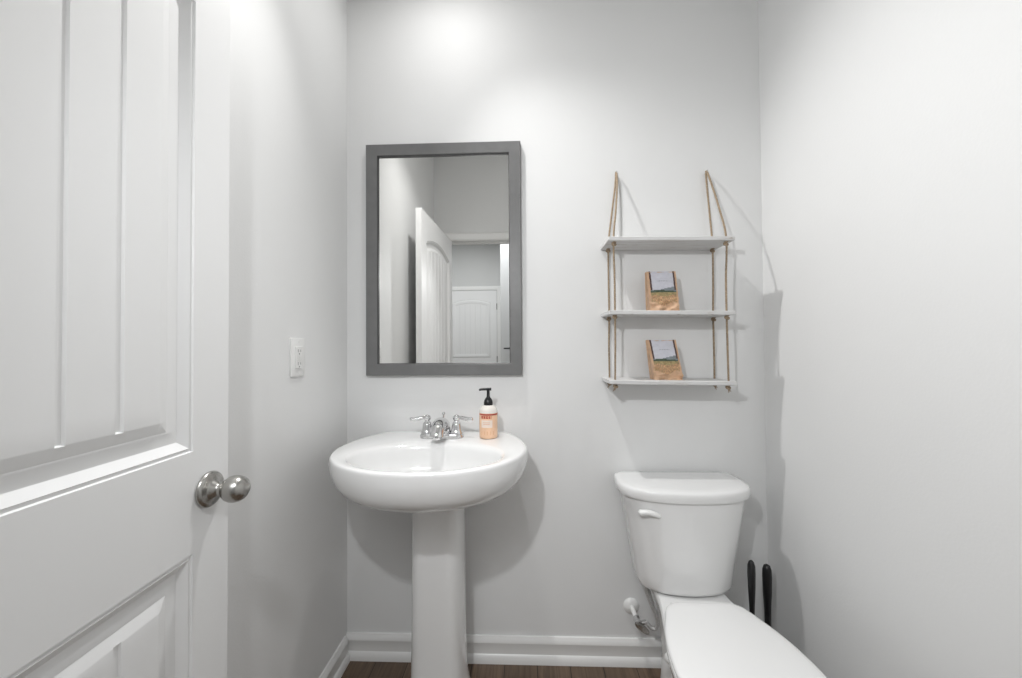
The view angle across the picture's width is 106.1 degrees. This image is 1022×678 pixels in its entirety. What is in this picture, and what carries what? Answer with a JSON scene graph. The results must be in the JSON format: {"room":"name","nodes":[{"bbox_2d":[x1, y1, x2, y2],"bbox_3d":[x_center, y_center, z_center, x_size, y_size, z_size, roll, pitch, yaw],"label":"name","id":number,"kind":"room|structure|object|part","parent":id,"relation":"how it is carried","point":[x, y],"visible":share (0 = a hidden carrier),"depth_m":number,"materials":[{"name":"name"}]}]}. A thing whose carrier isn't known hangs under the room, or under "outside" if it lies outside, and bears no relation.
{"room":"bathroom","nodes":[
{"label":"bathroom","id":0,"kind":"room"},
{"bbox_2d":[227,0,346,677],"bbox_3d":[-0.746,-0.125,0.790,0.120,2.740,1.512,0,-1,2],"label":"wall","id":1,"kind":"structure","parent":0,"point":[287,588],"depth_m":1.15,"materials":[{"name":"paint"}]},
{"bbox_2d":[289,338,304,376],"bbox_3d":[-0.663,0.057,1.199,0.012,0.119,0.071,0,-1,2],"label":"wall outlet","id":2,"kind":"object","parent":1,"relation":"attached to","point":[296,345],"visible":1,"depth_m":1.19,"materials":[{"name":"white plastic"}]},
{"bbox_2d":[295,346,301,367],"bbox_3d":[-0.661,0.057,1.199,0.004,0.068,0.034,0,-1,2],"label":"receptacle","id":3,"kind":"object","parent":2,"relation":"attached to","point":[298,349],"depth_m":1.19,"materials":[{"name":"white plastic"}]},
{"bbox_2d":[319,636,349,677],"bbox_3d":[-0.666,1.196,0.756,0.022,0.096,1.490,0,-1,2],"label":"baseboard","id":4,"kind":"structure","parent":1,"relation":"attached to","point":[338,663],"depth_m":1.43,"materials":[{"name":"white paint"}]},
{"bbox_2d":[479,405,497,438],"bbox_3d":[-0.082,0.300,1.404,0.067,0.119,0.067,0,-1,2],"label":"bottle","id":5,"kind":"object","parent":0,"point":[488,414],"depth_m":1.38,"materials":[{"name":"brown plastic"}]},
{"bbox_2d":[341,661,660,677],"bbox_3d":[-0.075,1.268,-0.591,3.300,0.100,4.420,0,-1,2],"label":"floor","id":6,"kind":"structure","parent":0,"point":[355,669],"depth_m":1.45,"materials":[{"name":"brown wood"}]},
{"bbox_2d":[329,431,527,677],"bbox_3d":[-0.259,0.802,1.251,0.633,0.893,0.524,0,-1,2],"label":"pedestal sink","id":7,"kind":"object","parent":6,"relation":"on","point":[434,481],"visible":0.98,"depth_m":1.26,"materials":[{"name":"white ceramic"}]},
{"bbox_2d":[329,431,527,512],"bbox_3d":[-0.262,0.433,1.257,0.633,0.155,0.524,0,-1,2],"label":"basin","id":8,"kind":"object","parent":7,"relation":"in","point":[393,471],"depth_m":1.10,"materials":[{"name":"white ceramic"}]},
{"bbox_2d":[409,412,472,439],"bbox_3d":[-0.254,0.316,1.400,0.181,0.088,0.159,0,-1,-39],"label":"faucet","id":9,"kind":"object","parent":7,"relation":"on","point":[440,428],"visible":1,"depth_m":1.39,"materials":[{"name":"silver metal"}]},
{"bbox_3d":[-0.339,0.292,1.408,0.064,0.020,0.016,0,-1,-11],"label":"lever","id":10,"kind":"part","parent":9,"relation":"part of","materials":[{"name":"silver metal"}]},
{"bbox_3d":[-0.307,0.312,1.412,0.046,0.068,0.046,0,-1,2],"label":"handle","id":11,"kind":"part","parent":9,"relation":"part of","materials":[{"name":"silver metal"}]},
{"bbox_3d":[-0.255,0.315,1.375,0.066,0.066,0.143,0,-1,2],"label":"spout","id":12,"kind":"part","parent":9,"relation":"part of","materials":[{"name":"silver metal"}]},
{"bbox_3d":[-0.253,0.352,1.409,0.160,0.017,0.052,0,-1,2],"label":"plate","id":13,"kind":"part","parent":9,"relation":"part of","materials":[{"name":"silver metal"}]},
{"bbox_3d":[-0.199,0.311,1.408,0.046,0.068,0.046,0,-1,2],"label":"handle","id":14,"kind":"part","parent":9,"relation":"part of","materials":[{"name":"silver metal"}]},
{"bbox_3d":[-0.168,0.290,1.402,0.064,0.020,0.016,-1,-1,15],"label":"lever","id":15,"kind":"part","parent":9,"relation":"part of","materials":[{"name":"silver metal"}]},
{"bbox_2d":[479,388,497,438],"bbox_3d":[-0.083,0.269,1.404,0.068,0.181,0.067,0,-1,2],"label":"soap dispenser","id":16,"kind":"object","parent":7,"relation":"on","point":[488,414],"visible":1,"depth_m":1.38,"materials":[{"name":"brown plastic"}]},
{"bbox_2d":[614,471,826,677],"bbox_3d":[0.602,0.870,1.102,0.453,0.740,0.741,0,-1,2],"label":"toilet","id":17,"kind":"object","parent":6,"relation":"on","point":[683,528],"visible":1,"depth_m":1.27,"materials":[{"name":"white ceramic"}]},
{"bbox_3d":[0.461,0.583,1.281,0.072,0.029,0.023,-1,-1,11],"label":"lever arm","id":18,"kind":"part","parent":17,"relation":"part of","materials":[{"name":"white plastic"}]},
{"bbox_3d":[0.589,0.847,0.966,0.359,0.018,0.467,0,-1,2],"label":"seat","id":19,"kind":"part","parent":17,"relation":"part of","materials":[{"name":"white plastic"}]},
{"bbox_3d":[0.610,0.702,1.362,0.424,0.326,0.208,0,-1,2],"label":"tank","id":20,"kind":"part","parent":17,"relation":"part of","materials":[{"name":"white ceramic"}]},
{"bbox_3d":[0.608,0.523,1.364,0.453,0.038,0.228,0,-1,2],"label":"tank lid","id":21,"kind":"part","parent":17,"relation":"part of","materials":[{"name":"white ceramic"}]},
{"bbox_3d":[0.604,1.050,1.099,0.348,0.379,0.682,0,-1,2],"label":"bowl","id":22,"kind":"part","parent":17,"relation":"part of","materials":[{"name":"white ceramic"}]},
{"bbox_3d":[0.589,0.826,0.966,0.360,0.021,0.468,0,-1,2],"label":"seat lid","id":23,"kind":"part","parent":17,"relation":"part of","materials":[{"name":"white plastic"}]},
{"bbox_2d":[747,560,755,614],"bbox_3d":[0.799,0.988,1.272,0.092,0.507,0.092,0,-1,2],"label":"toilet brush","id":24,"kind":"object","parent":6,"relation":"on","point":[751,571],"visible":0.64,"depth_m":1.27,"materials":[{"name":"black plastic"}]},
{"bbox_2d":[762,564,771,626],"bbox_3d":[0.909,1.020,1.360,0.106,0.443,0.106,0,-1,2],"label":"plunger","id":25,"kind":"object","parent":6,"relation":"on","point":[766,569],"visible":0.47,"depth_m":1.35,"materials":[{"name":"black rubber"}]},
{"bbox_2d":[347,0,767,637],"bbox_3d":[0.160,-0.119,1.574,1.873,2.740,0.120,0,-1,2],"label":"wall","id":26,"kind":"structure","parent":0,"point":[658,94],"depth_m":1.51,"materials":[{"name":"paint"}]},
{"bbox_2d":[366,141,521,375],"bbox_3d":[-0.267,-0.316,1.519,0.614,0.916,0.024,0,-1,2],"label":"wall mirror","id":27,"kind":"object","parent":26,"relation":"attached to","point":[444,293],"visible":1,"depth_m":1.52,"materials":[{"name":"grey paint"}]},
{"bbox_2d":[346,632,661,667],"bbox_3d":[0.167,1.201,1.482,1.633,0.096,0.022,0,-1,2],"label":"baseboard","id":28,"kind":"structure","parent":26,"relation":"attached to","point":[362,646],"depth_m":1.48,"materials":[{"name":"white paint"}]},
{"bbox_2d":[623,585,658,633],"bbox_3d":[0.483,0.961,1.426,0.105,0.194,0.118,0,-1,2],"label":"shutoff valve","id":29,"kind":"object","parent":26,"relation":"attached to","point":[631,605],"visible":0.94,"depth_m":1.39,"materials":[{"name":"silver metal"}]},
{"bbox_3d":[0.468,1.031,1.371,0.050,0.040,0.011,0,-1,2],"label":"oval handle","id":30,"kind":"part","parent":29,"relation":"part of","materials":[{"name":"silver metal"}]},
{"bbox_2d":[600,170,737,392],"bbox_3d":[0.570,-0.231,1.429,0.442,0.850,0.150,0,-1,2],"label":"shelf","id":31,"kind":"object","parent":26,"relation":"attached to","point":[711,243],"visible":1,"depth_m":1.38,"materials":[{"name":"wood"}]},
{"bbox_2d":[645,271,679,310],"bbox_3d":[0.555,-0.174,1.411,0.110,0.150,0.061,0,-1,2],"label":"paper bag","id":32,"kind":"object","parent":31,"relation":"on","point":[661,291],"visible":0.99,"depth_m":1.40,"materials":[{"name":"brown paper"}]},
{"bbox_2d":[646,340,682,379],"bbox_3d":[0.561,0.075,1.409,0.119,0.145,0.061,0,-1,2],"label":"paper bag","id":33,"kind":"object","parent":31,"relation":"on","point":[662,355],"visible":1,"depth_m":1.40,"materials":[{"name":"brown paper"}]},
{"bbox_2d":[758,0,1021,677],"bbox_3d":[1.006,-0.139,0.726,0.120,2.740,1.512,0,-1,2],"label":"wall","id":34,"kind":"structure","parent":0,"point":[891,130],"depth_m":0.96,"materials":[{"name":"paint"}]},
{"bbox_3d":[-0.066,-0.144,-0.050,3.300,2.740,0.118,0,-1,2],"label":"wall","id":35,"kind":"structure","parent":0,"visible":0},
{"bbox_2d":[0,0,250,677],"bbox_3d":[-0.599,0.209,0.412,0.168,2.033,0.765,0,-1,2],"label":"door","id":36,"kind":"structure","parent":35,"relation":"in","point":[116,488],"depth_m":0.56,"materials":[{"name":"white paint"}]},
{"bbox_3d":[-0.563,0.285,0.732,0.029,0.067,0.067,0,-1,2],"label":"knob","id":37,"kind":"part","parent":36,"relation":"part of","materials":[{"name":"silver metal"}]}
]}

